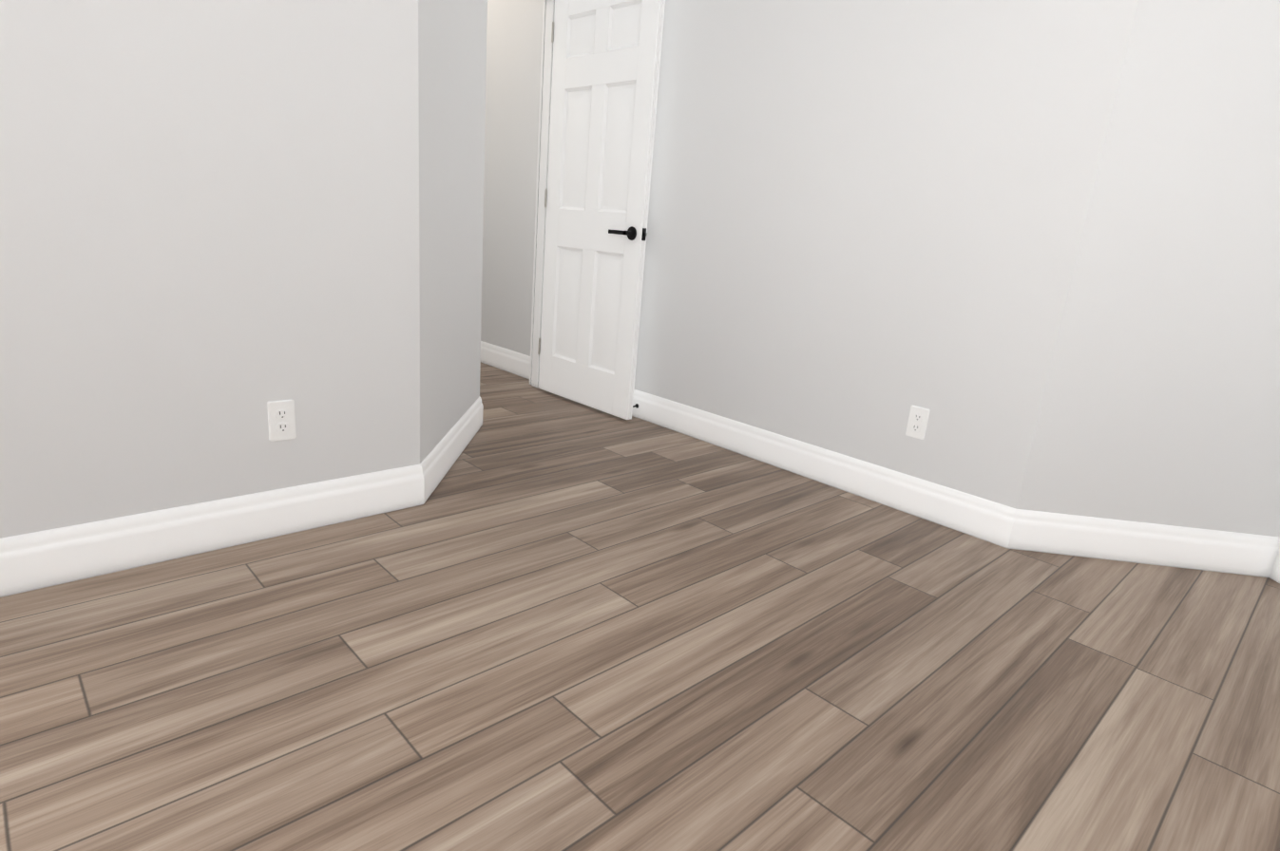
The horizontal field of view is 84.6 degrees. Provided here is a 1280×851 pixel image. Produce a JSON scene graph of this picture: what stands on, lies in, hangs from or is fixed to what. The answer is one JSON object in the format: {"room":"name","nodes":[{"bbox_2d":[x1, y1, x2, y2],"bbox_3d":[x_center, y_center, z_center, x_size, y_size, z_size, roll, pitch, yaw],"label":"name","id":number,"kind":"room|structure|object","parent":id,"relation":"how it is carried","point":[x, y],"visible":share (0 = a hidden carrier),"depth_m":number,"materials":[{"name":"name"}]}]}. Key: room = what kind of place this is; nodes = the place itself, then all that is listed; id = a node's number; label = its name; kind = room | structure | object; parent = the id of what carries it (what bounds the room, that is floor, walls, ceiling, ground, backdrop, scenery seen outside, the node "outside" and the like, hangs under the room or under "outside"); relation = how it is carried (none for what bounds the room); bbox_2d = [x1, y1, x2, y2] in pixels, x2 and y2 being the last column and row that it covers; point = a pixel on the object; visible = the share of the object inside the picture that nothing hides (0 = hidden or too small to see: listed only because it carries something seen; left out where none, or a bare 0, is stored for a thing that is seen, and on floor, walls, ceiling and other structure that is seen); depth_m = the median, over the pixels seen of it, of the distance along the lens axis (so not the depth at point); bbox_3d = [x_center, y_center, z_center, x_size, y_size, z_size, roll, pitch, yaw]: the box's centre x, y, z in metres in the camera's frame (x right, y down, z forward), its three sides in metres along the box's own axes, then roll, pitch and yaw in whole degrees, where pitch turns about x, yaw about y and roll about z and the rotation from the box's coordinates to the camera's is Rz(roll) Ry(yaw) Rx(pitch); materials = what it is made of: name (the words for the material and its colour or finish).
{"room":"empty bedroom","nodes":[
{"label":"empty bedroom","id":0,"kind":"room"},
{"bbox_2d":[0,362,1279,850],"bbox_3d":[-0.264,0.724,0.835,6.800,0.001,9.400,-10,21,-43],"label":"floor","id":1,"kind":"structure","parent":0,"point":[540,620],"depth_m":1.52,"materials":[{"name":"laminate"}]},
{"bbox_2d":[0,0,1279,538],"bbox_3d":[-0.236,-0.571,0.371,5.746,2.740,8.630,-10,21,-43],"label":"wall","id":2,"kind":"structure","parent":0,"point":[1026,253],"depth_m":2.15,"materials":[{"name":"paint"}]},
{"bbox_2d":[267,400,296,441],"bbox_3d":[-1.004,-0.013,1.975,0.070,0.114,0.008,-10,21,-43],"label":"electrical outlet","id":3,"kind":"object","parent":2,"relation":"attached to","point":[281,419],"visible":1,"depth_m":1.97,"materials":[{"name":"white plastic"}]},
{"bbox_2d":[529,0,554,387],"bbox_3d":[-0.795,-1.182,3.582,0.874,2.097,0.162,-10,21,-43],"label":"door frame","id":4,"kind":"structure","parent":2,"relation":"attached to","point":[548,15],"depth_m":3.83,"materials":[{"name":"white wood"}]},
{"bbox_2d":[537,0,665,420],"bbox_3d":[-0.231,-1.094,3.529,0.135,2.022,0.772,-10,21,-43],"label":"door","id":5,"kind":"structure","parent":2,"relation":"in","point":[605,67],"depth_m":3.48,"materials":[{"name":"white wood"}]},
{"bbox_2d":[0,341,1279,597],"bbox_3d":[-0.340,0.676,0.720,5.746,0.140,8.630,-10,21,-43],"label":"baseboard","id":6,"kind":"structure","parent":2,"relation":"attached to","point":[30,562],"depth_m":2.32,"materials":[{"name":"white wood"}]},
{"bbox_2d":[905,405,929,439],"bbox_3d":[1.009,-0.011,2.562,0.008,0.114,0.070,-10,21,-43],"label":"electrical outlet","id":7,"kind":"object","parent":2,"relation":"attached to","point":[917,422],"visible":1,"depth_m":2.56,"materials":[{"name":"white plastic"}]}
]}

